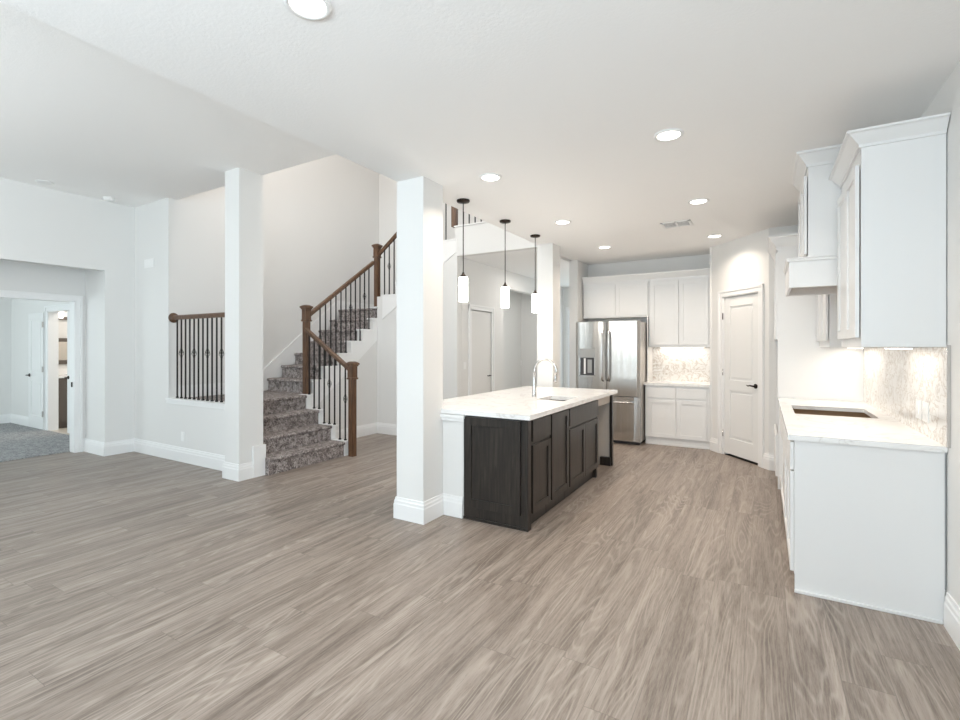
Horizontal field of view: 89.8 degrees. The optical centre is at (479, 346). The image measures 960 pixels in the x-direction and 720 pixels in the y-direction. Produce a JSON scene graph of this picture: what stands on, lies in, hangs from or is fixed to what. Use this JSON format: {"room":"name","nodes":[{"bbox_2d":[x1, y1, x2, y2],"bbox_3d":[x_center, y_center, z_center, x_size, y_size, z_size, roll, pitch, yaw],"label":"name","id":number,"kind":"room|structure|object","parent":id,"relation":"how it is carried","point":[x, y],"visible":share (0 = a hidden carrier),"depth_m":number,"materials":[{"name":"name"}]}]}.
{"room":"open-plan kitchen","nodes":[
{"label":"open-plan kitchen","id":0,"kind":"room"},
{"bbox_2d":[0,298,10,414],"bbox_3d":[-10.299,0.025,7.825,0.110,2.950,4.230,0,0,31],"label":"wall","id":1,"kind":"structure","parent":0,"point":[5,303],"depth_m":9.43,"materials":[{"name":"white paint"}]},
{"bbox_2d":[0,414,43,429],"bbox_3d":[-9.552,1.407,7.309,1.700,0.185,4.100,0,0,31],"label":"baseboard","id":2,"kind":"structure","parent":1,"relation":"attached to","point":[4,418],"depth_m":9.36,"materials":[{"name":"white paint"}]},
{"bbox_2d":[0,260,84,438],"bbox_3d":[-6.590,0.025,5.541,0.140,2.950,4.060,0,0,31],"label":"wall","id":3,"kind":"structure","parent":0,"point":[14,276],"depth_m":6.57,"materials":[{"name":"white paint"}]},
{"bbox_2d":[0,290,82,452],"bbox_3d":[-6.172,0.385,6.234,0.176,2.230,1.638,0,0,31],"label":"door frame","id":4,"kind":"structure","parent":3,"relation":"in","point":[76,302],"depth_m":6.85,"materials":[{"name":"white paint"}]},
{"bbox_2d":[59,312,66,367],"bbox_3d":[-6.679,0.025,9.349,2.400,2.950,2.070,0,0,31],"label":"wall","id":5,"kind":"structure","parent":0,"point":[62,323],"depth_m":9.27,"materials":[{"name":"white paint"}]},
{"bbox_2d":[59,338,66,363],"bbox_3d":[-7.804,0.080,9.576,0.028,0.500,1.220,0,0,31],"label":"mirror","id":6,"kind":"object","parent":5,"relation":"attached to","point":[62,341],"visible":0.02,"depth_m":9.24,"materials":[{"name":"brown mirror"}]},
{"bbox_2d":[59,312,66,319],"bbox_3d":[-7.780,-0.595,9.503,0.143,0.150,1.120,0,0,31],"label":"vanity light","id":7,"kind":"object","parent":5,"relation":"attached to","point":[61,314],"visible":0.08,"depth_m":9.15,"materials":[{"name":"white"}]},
{"bbox_2d":[59,368,66,374],"bbox_3d":[-7.785,0.470,9.617,0.017,0.120,1.370,0,0,30],"label":"backsplash","id":8,"kind":"structure","parent":5,"relation":"attached to","point":[62,371],"depth_m":9.24,"materials":[{"name":"tile"}]},
{"bbox_2d":[0,178,134,442],"bbox_3d":[-7.028,-0.255,4.058,0.610,3.510,7.060,0,0,31],"label":"wall","id":9,"kind":"structure","parent":0,"point":[39,225],"depth_m":6.67,"materials":[{"name":"white paint"}]},
{"bbox_2d":[83,438,224,470],"bbox_3d":[-5.959,1.407,3.429,3.090,0.185,7.060,0,0,31],"label":"baseboard","id":10,"kind":"structure","parent":9,"relation":"attached to","point":[190,456],"depth_m":6.60,"materials":[{"name":"white paint"}]},
{"bbox_2d":[11,198,224,455],"bbox_3d":[-6.007,-0.255,7.653,7.460,3.510,0.170,0,0,31],"label":"wall","id":11,"kind":"structure","parent":0,"point":[156,223],"depth_m":6.65,"materials":[{"name":"white paint"}]},
{"bbox_2d":[25,304,69,432],"bbox_3d":[-7.379,0.385,8.460,2.280,2.230,0.215,0,0,29],"label":"door","id":12,"kind":"structure","parent":11,"relation":"in","point":[43,328],"depth_m":8.65,"materials":[{"name":"white paint"}]},
{"bbox_2d":[144,258,152,267],"bbox_3d":[-4.631,-1.170,6.738,0.240,0.120,0.008,0,0,31],"label":"door chime","id":13,"kind":"object","parent":11,"relation":"attached to","point":[148,263],"visible":1,"depth_m":6.74,"materials":[{"name":"white plastic"}]},
{"bbox_2d":[165,397,224,409],"bbox_3d":[-3.497,0.720,6.142,1.600,0.070,0.165,0,0,31],"label":"trim","id":14,"kind":"structure","parent":11,"relation":"on","point":[181,401],"depth_m":6.13,"materials":[{"name":"white paint"}]},
{"bbox_2d":[168,312,224,401],"bbox_3d":[-3.485,0.111,6.138,1.565,1.148,0.136,0,0,31],"label":"balustrade","id":15,"kind":"object","parent":14,"relation":"on","point":[173,317],"visible":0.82,"depth_m":6.22,"materials":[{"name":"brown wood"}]},
{"bbox_2d":[0,3,334,206],"bbox_3d":[-4.591,-1.830,2.687,5.260,0.560,7.170,0,0,31],"label":"ceiling","id":16,"kind":"structure","parent":0,"point":[81,117],"depth_m":4.45,"materials":[{"name":"white paint"}]},
{"bbox_2d":[36,180,53,184],"bbox_3d":[-5.298,-2.005,5.871,0.170,0.010,0.170,0,0,31],"label":"cover plate","id":17,"kind":"object","parent":16,"relation":"attached to","point":[38,181],"visible":1,"depth_m":5.86,"materials":[{"name":"white plastic"}]},
{"bbox_2d":[103,196,115,201],"bbox_3d":[-4.995,-1.987,6.494,0.140,0.046,0.140,0,0,31],"label":"smoke detector","id":18,"kind":"object","parent":16,"relation":"attached to","point":[106,198],"visible":1,"depth_m":6.46,"materials":[{"name":"white plastic"}]},
{"bbox_2d":[178,154,378,430],"bbox_3d":[-3.137,-1.450,8.388,0.120,5.900,4.110,0,0,31],"label":"wall","id":19,"kind":"structure","parent":0,"point":[321,216],"depth_m":8.14,"materials":[{"name":"white paint"}]},
{"bbox_2d":[310,227,460,429],"bbox_3d":[-1.483,-0.192,7.422,1.790,3.384,1.625,0,0,31],"label":"wall","id":20,"kind":"structure","parent":0,"point":[377,369],"depth_m":8.07,"materials":[{"name":"white paint"}]},
{"bbox_2d":[336,422,396,439],"bbox_3d":[-1.397,1.407,7.930,2.387,0.185,1.083,0,0,-9],"label":"baseboard","id":21,"kind":"structure","parent":20,"relation":"attached to","point":[373,428],"depth_m":8.21,"materials":[{"name":"white paint"}]},
{"bbox_2d":[454,221,486,226],"bbox_3d":[0.251,-1.895,7.292,1.430,0.020,0.180,0,0,31],"label":"trim","id":22,"kind":"structure","parent":20,"relation":"attached to","point":[482,221],"depth_m":7.42,"materials":[{"name":"white paint"}]},
{"bbox_2d":[451,206,481,227],"bbox_3d":[0.194,-2.453,7.308,1.523,1.095,0.136,0,0,31],"label":"balustrade","id":23,"kind":"object","parent":22,"relation":"on","point":[454,211],"visible":0.05,"depth_m":7.62,"materials":[{"name":"brown wood"}]},
{"bbox_2d":[379,174,482,295],"bbox_3d":[0.799,-1.450,10.059,5.432,5.900,2.197,0,0,-21],"label":"wall","id":24,"kind":"structure","parent":0,"point":[387,186],"depth_m":9.88,"materials":[{"name":"white paint"}]},
{"bbox_2d":[443,420,463,515],"bbox_3d":[0.381,1.048,5.445,0.330,0.905,2.630,0,0,31],"label":"wall","id":25,"kind":"structure","parent":0,"point":[453,431],"depth_m":4.28,"materials":[{"name":"white paint"}]},
{"bbox_2d":[440,413,465,421],"bbox_3d":[-0.247,0.625,4.266,0.265,0.061,0.040,0,0,31],"label":"trim","id":26,"kind":"structure","parent":25,"relation":"attached to","point":[448,417],"depth_m":4.25,"materials":[{"name":"white paint"}]},
{"bbox_2d":[0,423,959,719],"bbox_3d":[-3.312,1.544,6.245,13.753,0.112,14.600,0,0,31],"label":"floor","id":27,"kind":"structure","parent":0,"point":[134,585],"depth_m":2.79,"materials":[{"name":"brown wood"}]},
{"bbox_2d":[59,368,66,427],"bbox_3d":[-7.556,0.955,9.482,0.547,1.090,1.370,0,0,31],"label":"vanity cabinet","id":28,"kind":"object","parent":27,"relation":"on","point":[62,371],"visible":0.12,"depth_m":8.85,"materials":[{"name":"brown"}]},
{"bbox_2d":[225,168,262,463],"bbox_3d":[-2.735,-0.255,5.592,0.270,3.510,0.300,0,0,31],"label":"column","id":29,"kind":"structure","parent":27,"relation":"on","point":[243,188],"depth_m":5.49,"materials":[{"name":"white paint"}]},
{"bbox_2d":[222,461,252,481],"bbox_3d":[-2.775,1.407,5.525,0.310,0.185,0.185,0,0,31],"label":"baseboard","id":30,"kind":"structure","parent":29,"relation":"attached to","point":[231,471],"depth_m":5.44,"materials":[{"name":"white paint"}]},
{"bbox_2d":[182,239,456,477],"bbox_3d":[-1.774,-0.200,7.428,3.198,3.400,4.120,0,0,31],"label":"staircase","id":31,"kind":"structure","parent":27,"relation":"on","point":[303,428],"depth_m":6.97,"materials":[{"name":"carpet"}]},
{"bbox_2d":[304,328,359,456],"bbox_3d":[-2.143,0.607,6.856,1.038,1.786,0.136,0,0,31],"label":"balustrade","id":32,"kind":"object","parent":31,"relation":"on","point":[351,367],"visible":1,"depth_m":6.73,"materials":[{"name":"brown wood"}]},
{"bbox_2d":[300,261,374,393],"bbox_3d":[-2.232,-0.393,7.758,0.136,2.205,1.509,0,0,31],"label":"balustrade","id":33,"kind":"object","parent":31,"relation":"on","point":[307,312],"visible":0.9,"depth_m":7.66,"materials":[{"name":"brown wood"}]},
{"bbox_2d":[372,203,446,306],"bbox_3d":[-1.150,-1.742,8.088,1.665,2.105,0.136,0,0,31],"label":"balustrade","id":34,"kind":"object","parent":31,"relation":"on","point":[378,249],"visible":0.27,"depth_m":8.40,"materials":[{"name":"brown wood"}]},
{"bbox_2d":[397,176,442,501],"bbox_3d":[-0.533,0.025,4.288,0.292,2.950,0.289,0,0,31],"label":"column","id":35,"kind":"structure","parent":27,"relation":"on","point":[419,199],"depth_m":4.18,"materials":[{"name":"white paint"}]},
{"bbox_2d":[393,493,462,524],"bbox_3d":[-0.453,1.407,4.230,0.530,0.185,0.310,0,0,31],"label":"baseboard","id":36,"kind":"structure","parent":35,"relation":"attached to","point":[414,511],"depth_m":4.20,"materials":[{"name":"white paint"}]},
{"bbox_2d":[463,415,550,531],"bbox_3d":[0.246,1.046,4.272,0.623,0.908,0.508,0,0,31],"label":"base cabinet","id":37,"kind":"object","parent":27,"relation":"on","point":[507,462],"visible":0.93,"depth_m":4.07,"materials":[{"name":"black wood"}]},
{"bbox_2d":[441,386,617,420],"bbox_3d":[0.531,0.570,5.339,1.275,0.040,2.680,0,0,31],"label":"countertop","id":38,"kind":"structure","parent":37,"relation":"on","point":[518,403],"depth_m":4.87,"materials":[{"name":"stone"}]},
{"bbox_2d":[532,358,557,396],"bbox_3d":[0.696,0.337,5.258,0.298,0.426,0.091,0,0,31],"label":"faucet","id":39,"kind":"object","parent":38,"relation":"on","point":[543,359],"visible":1,"depth_m":5.31,"materials":[{"name":"silver metal"}]},
{"bbox_2d":[597,396,609,405],"bbox_3d":[1.482,0.646,5.847,0.020,0.108,0.590,0,0,31],"label":"rail","id":40,"kind":"object","parent":38,"relation":"attached to","point":[604,400],"visible":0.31,"depth_m":5.86,"materials":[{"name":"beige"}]},
{"bbox_2d":[537,243,559,386],"bbox_3d":[0.983,0.025,6.895,0.235,2.950,0.280,0,0,31],"label":"column","id":41,"kind":"structure","parent":27,"relation":"on","point":[548,255],"depth_m":6.79,"materials":[{"name":"white paint"}]},
{"bbox_2d":[546,409,568,511],"bbox_3d":[0.497,1.046,4.692,0.615,0.908,0.460,0,0,31],"label":"base cabinet","id":42,"kind":"object","parent":27,"relation":"on","point":[559,436],"visible":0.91,"depth_m":4.53,"materials":[{"name":"black wood"}]},
{"bbox_2d":[552,399,597,498],"bbox_3d":[0.860,1.046,5.308,0.615,0.908,0.960,0,0,31],"label":"base cabinet","id":43,"kind":"object","parent":27,"relation":"on","point":[583,420],"visible":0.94,"depth_m":5.10,"materials":[{"name":"black wood"}]},
{"bbox_2d":[597,395,612,465],"bbox_3d":[1.414,1.046,6.253,0.609,0.908,0.090,0,0,31],"label":"island end panel","id":44,"kind":"object","parent":27,"relation":"on","point":[605,412],"visible":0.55,"depth_m":6.14,"materials":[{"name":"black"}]},
{"bbox_2d":[576,321,646,444],"bbox_3d":[2.151,0.550,7.831,1.008,1.900,0.882,0,0,31],"label":"refrigerator","id":45,"kind":"object","parent":27,"relation":"on","point":[610,355],"visible":0.81,"depth_m":7.46,"materials":[{"name":"grey metal"}]},
{"bbox_2d":[645,385,709,448],"bbox_3d":[3.099,1.046,7.503,0.905,0.908,0.576,0,0,31],"label":"base cabinet","id":46,"kind":"object","parent":27,"relation":"on","point":[679,416],"visible":0.98,"depth_m":7.25,"materials":[{"name":"white wood"}]},
{"bbox_2d":[644,380,709,387],"bbox_3d":[3.088,0.570,7.502,0.928,0.040,0.592,0,0,31],"label":"countertop","id":47,"kind":"structure","parent":46,"relation":"on","point":[653,382],"depth_m":7.33,"materials":[{"name":"stone"}]},
{"bbox_2d":[647,316,652,381],"bbox_3d":[2.756,0.033,7.822,0.014,1.035,0.376,0,0,31],"label":"filler panel","id":48,"kind":"object","parent":47,"relation":"on","point":[649,349],"visible":0.76,"depth_m":7.76,"materials":[{"name":"white wood"}]},
{"bbox_2d":[779,407,780,487],"bbox_3d":[3.303,1.035,4.635,0.710,0.930,0.590,0,0,31],"label":"base cabinet","id":49,"kind":"object","parent":27,"relation":"on","point":[779,407],"visible":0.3,"depth_m":5.01,"materials":[{"name":"white wood"}]},
{"bbox_2d":[768,232,863,489],"bbox_3d":[3.617,0.165,5.265,0.809,2.670,0.965,0,0,31],"label":"wall","id":50,"kind":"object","parent":27,"relation":"on","point":[805,369],"visible":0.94,"depth_m":4.98,"materials":[{"name":"white paint"}]},
{"bbox_2d":[781,409,870,513],"bbox_3d":[2.932,1.035,4.004,0.710,0.930,0.865,0,0,31],"label":"base cabinet","id":51,"kind":"object","parent":27,"relation":"on","point":[796,411],"visible":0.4,"depth_m":4.35,"materials":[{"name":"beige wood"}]},
{"bbox_2d":[784,426,945,623],"bbox_3d":[2.459,1.035,3.200,0.711,0.930,0.989,0,0,31],"label":"base cabinet","id":52,"kind":"object","parent":27,"relation":"on","point":[865,526],"visible":0.89,"depth_m":2.77,"materials":[{"name":"white wood"}]},
{"bbox_2d":[778,398,947,452],"bbox_3d":[2.824,0.551,3.831,0.721,0.033,2.468,0,0,31],"label":"countertop","id":53,"kind":"structure","parent":52,"relation":"on","point":[882,430],"depth_m":3.16,"materials":[{"name":"stone"}]},
{"bbox_2d":[0,0,959,264],"bbox_3d":[0.457,-1.500,2.546,3.743,0.100,12.050,0,0,31],"label":"ceiling","id":54,"kind":"structure","parent":0,"point":[566,101],"depth_m":2.66,"materials":[{"name":"white paint"}]},
{"bbox_2d":[283,0,331,20],"bbox_3d":[-0.727,-1.444,2.036,0.196,0.011,0.196,0,0,31],"label":"recessed light","id":55,"kind":"object","parent":54,"relation":"in","point":[312,10],"visible":1,"depth_m":2.06,"materials":[{"name":"white plastic"}]},
{"bbox_2d":[457,198,469,301],"bbox_3d":[-0.166,-0.948,4.763,0.132,1.005,0.132,0,0,31],"label":"pendant light","id":56,"kind":"object","parent":54,"relation":"hanging from","point":[463,280],"visible":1,"depth_m":4.73,"materials":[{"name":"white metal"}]},
{"bbox_2d":[479,173,501,181],"bbox_3d":[0.090,-1.444,4.113,0.196,0.011,0.196,0,0,31],"label":"recessed light","id":57,"kind":"object","parent":54,"relation":"in","point":[488,177],"visible":1,"depth_m":4.11,"materials":[{"name":"white plastic"}]},
{"bbox_2d":[499,219,510,307],"bbox_3d":[0.289,-0.948,5.534,0.132,1.005,0.132,0,0,31],"label":"pendant light","id":58,"kind":"object","parent":54,"relation":"hanging from","point":[505,289],"visible":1,"depth_m":5.50,"materials":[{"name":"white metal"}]},
{"bbox_2d":[530,234,539,312],"bbox_3d":[0.718,-0.948,6.262,0.132,1.005,0.132,0,0,31],"label":"pendant light","id":59,"kind":"object","parent":54,"relation":"hanging from","point":[535,296],"visible":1,"depth_m":6.24,"materials":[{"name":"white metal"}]},
{"bbox_2d":[554,220,570,224],"bbox_3d":[0.958,-1.444,5.587,0.196,0.011,0.196,0,0,31],"label":"recessed light","id":60,"kind":"object","parent":54,"relation":"in","point":[559,222],"visible":1,"depth_m":5.59,"materials":[{"name":"white plastic"}]},
{"bbox_2d":[598,246,611,248],"bbox_3d":[1.808,-1.444,6.990,0.196,0.011,0.196,0,0,31],"label":"recessed light","id":61,"kind":"object","parent":54,"relation":"in","point":[599,247],"visible":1,"depth_m":7.00,"materials":[{"name":"white plastic"}]},
{"bbox_2d":[654,128,683,141],"bbox_3d":[1.289,-1.444,3.291,0.196,0.011,0.196,0,0,31],"label":"recessed light","id":62,"kind":"object","parent":54,"relation":"in","point":[670,134],"visible":1,"depth_m":3.28,"materials":[{"name":"white plastic"}]},
{"bbox_2d":[660,220,692,228],"bbox_3d":[2.316,-1.445,5.675,0.330,0.010,0.270,0,0,31],"label":"ceiling vent","id":63,"kind":"object","parent":54,"relation":"in","point":[682,223],"visible":1,"depth_m":5.67,"materials":[{"name":"grey metal"}]},
{"bbox_2d":[688,198,708,204],"bbox_3d":[2.172,-1.444,4.790,0.196,0.011,0.196,0,0,31],"label":"recessed light","id":64,"kind":"object","parent":54,"relation":"in","point":[697,201],"visible":1,"depth_m":4.78,"materials":[{"name":"white plastic"}]},
{"bbox_2d":[706,234,722,237],"bbox_3d":[3.059,-1.444,6.287,0.196,0.011,0.196,0,0,31],"label":"recessed light","id":65,"kind":"object","parent":54,"relation":"in","point":[713,235],"visible":1,"depth_m":6.29,"materials":[{"name":"white plastic"}]},
{"bbox_2d":[457,222,536,256],"bbox_3d":[0.267,-1.657,7.271,1.380,0.455,0.120,0,0,31],"label":"wall","id":66,"kind":"structure","parent":0,"point":[482,238],"depth_m":7.30,"materials":[{"name":"white paint"}]},
{"bbox_2d":[461,257,563,396],"bbox_3d":[0.597,0.035,9.781,0.600,2.930,4.540,0,0,31],"label":"wall","id":67,"kind":"structure","parent":0,"point":[515,325],"depth_m":8.78,"materials":[{"name":"white paint"}]},
{"bbox_2d":[468,304,494,394],"bbox_3d":[-0.007,0.400,8.236,0.167,2.200,0.845,0,0,31],"label":"door frame","id":68,"kind":"structure","parent":67,"relation":"in","point":[471,307],"depth_m":8.11,"materials":[{"name":"white paint"}]},
{"bbox_2d":[462,249,571,286],"bbox_3d":[1.428,-1.655,9.291,1.330,0.450,4.540,0,0,31],"label":"ceiling","id":69,"kind":"structure","parent":0,"point":[522,262],"depth_m":8.16,"materials":[{"name":"white paint"}]},
{"bbox_2d":[564,287,568,387],"bbox_3d":[2.619,0.035,11.293,1.590,2.930,0.120,0,0,31],"label":"wall","id":70,"kind":"structure","parent":0,"point":[566,289],"depth_m":11.56,"materials":[{"name":"white paint"}]},
{"bbox_2d":[566,307,568,387],"bbox_3d":[2.598,0.125,11.306,1.200,2.150,0.080,0,0,31],"label":"door","id":71,"kind":"structure","parent":70,"relation":"in","point":[567,308],"depth_m":11.56,"materials":[{"name":"white paint"}]},
{"bbox_2d":[569,260,587,387],"bbox_3d":[2.389,0.025,9.473,0.140,2.950,3.250,0,0,31],"label":"wall","id":72,"kind":"structure","parent":0,"point":[577,269],"depth_m":8.09,"materials":[{"name":"white paint"}]},
{"bbox_2d":[588,254,709,381],"bbox_3d":[3.468,0.025,7.688,3.533,2.950,0.132,0,0,31],"label":"wall","id":73,"kind":"structure","parent":0,"point":[669,364],"depth_m":7.83,"materials":[{"name":"stone"}]},
{"bbox_2d":[583,281,648,319],"bbox_3d":[2.309,-0.792,8.102,1.075,0.615,0.346,0,0,31],"label":"upper cabinet","id":74,"kind":"object","parent":73,"relation":"attached to","point":[622,300],"visible":0.96,"depth_m":7.94,"materials":[{"name":"white wood"}]},
{"bbox_2d":[582,268,709,284],"bbox_3d":[2.602,-1.120,7.712,1.975,0.120,0.070,0,0,31],"label":"crown molding","id":75,"kind":"structure","parent":74,"relation":"attached to","point":[703,272],"depth_m":7.66,"materials":[{"name":"white wood"}]},
{"bbox_2d":[649,277,709,346],"bbox_3d":[3.162,-0.550,7.600,0.895,1.100,0.346,0,0,31],"label":"upper cabinet","id":76,"kind":"object","parent":73,"relation":"attached to","point":[679,309],"visible":0.94,"depth_m":7.45,"materials":[{"name":"white wood"}]},
{"bbox_2d":[660,347,703,347],"bbox_3d":[3.210,0.006,7.667,0.650,0.011,0.030,0,0,31],"label":"light","id":77,"kind":"object","parent":76,"relation":"attached to","point":[660,347],"visible":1,"depth_m":7.65,"materials":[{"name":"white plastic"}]},
{"bbox_2d":[710,225,797,454],"bbox_3d":[3.702,0.025,6.436,0.642,2.950,2.124,0,0,-16],"label":"wall","id":78,"kind":"structure","parent":0,"point":[744,261],"depth_m":6.21,"materials":[{"name":"white paint"}]},
{"bbox_2d":[717,284,763,467],"bbox_3d":[3.493,0.357,6.412,0.167,2.285,0.870,0,0,-9],"label":"door","id":79,"kind":"structure","parent":78,"relation":"in","point":[740,311],"depth_m":6.40,"materials":[{"name":"white paint"}]},
{"bbox_2d":[710,438,774,470],"bbox_3d":[3.447,1.407,6.415,0.077,0.185,1.220,0,0,-11],"label":"baseboard","id":80,"kind":"structure","parent":78,"relation":"attached to","point":[768,460],"depth_m":5.93,"materials":[{"name":"white paint"}]},
{"bbox_2d":[864,61,959,606],"bbox_3d":[2.012,0.025,1.629,0.132,2.950,12.050,0,0,31],"label":"wall","id":81,"kind":"structure","parent":0,"point":[947,99],"depth_m":2.61,"materials":[{"name":"white paint"}]},
{"bbox_2d":[791,144,841,256],"bbox_3d":[2.830,-1.062,3.761,0.639,0.775,0.795,0,0,31],"label":"upper cabinet","id":82,"kind":"object","parent":81,"relation":"attached to","point":[819,195],"visible":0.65,"depth_m":3.57,"materials":[{"name":"white wood"}]},
{"bbox_2d":[783,254,836,295],"bbox_3d":[2.818,-0.562,3.802,0.702,0.225,0.738,0,0,31],"label":"range hood","id":83,"kind":"object","parent":82,"relation":"attached to","point":[809,275],"visible":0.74,"depth_m":3.62,"materials":[{"name":"white wood"}]},
{"bbox_2d":[816,294,841,346],"bbox_3d":[3.328,-0.619,4.409,0.439,1.237,0.955,0,0,31],"label":"upper cabinet","id":84,"kind":"object","parent":81,"relation":"attached to","point":[826,305],"visible":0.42,"depth_m":4.17,"materials":[{"name":"white wood"}]},
{"bbox_2d":[829,112,950,346],"bbox_3d":[2.519,-0.619,3.037,0.439,1.237,0.900,0,0,31],"label":"upper cabinet","id":85,"kind":"object","parent":81,"relation":"attached to","point":[891,204],"visible":1,"depth_m":2.72,"materials":[{"name":"white wood"}]},
{"bbox_2d":[884,347,912,348],"bbox_3d":[2.595,0.006,2.998,0.030,0.011,0.600,0,0,31],"label":"light","id":86,"kind":"object","parent":85,"relation":"attached to","point":[884,347],"visible":1,"depth_m":2.91,"materials":[{"name":"white plastic"}]},
{"bbox_2d":[916,399,921,419],"bbox_3d":[2.756,0.390,3.031,0.008,0.118,0.120,0,0,31],"label":"light switch","id":87,"kind":"object","parent":81,"relation":"attached to","point":[918,402],"visible":1,"depth_m":3.01,"materials":[{"name":"white plastic"}]},
{"bbox_2d":[922,401,928,422],"bbox_3d":[2.680,0.390,2.901,0.008,0.118,0.120,0,0,31],"label":"wall outlet","id":88,"kind":"object","parent":81,"relation":"attached to","point":[925,406],"visible":1,"depth_m":2.89,"materials":[{"name":"white plastic"}]},
{"bbox_2d":[947,345,950,447],"bbox_3d":[2.486,0.263,2.557,0.016,0.545,0.008,0,0,31],"label":"trim","id":89,"kind":"structure","parent":81,"relation":"attached to","point":[948,346],"depth_m":2.55,"materials":[{"name":"silver metal"}]},
{"bbox_2d":[944,592,959,649],"bbox_3d":[0.701,1.407,-0.471,0.020,0.185,7.100,0,0,31],"label":"baseboard","id":90,"kind":"structure","parent":81,"relation":"attached to","point":[951,608],"depth_m":2.48,"materials":[{"name":"white paint"}]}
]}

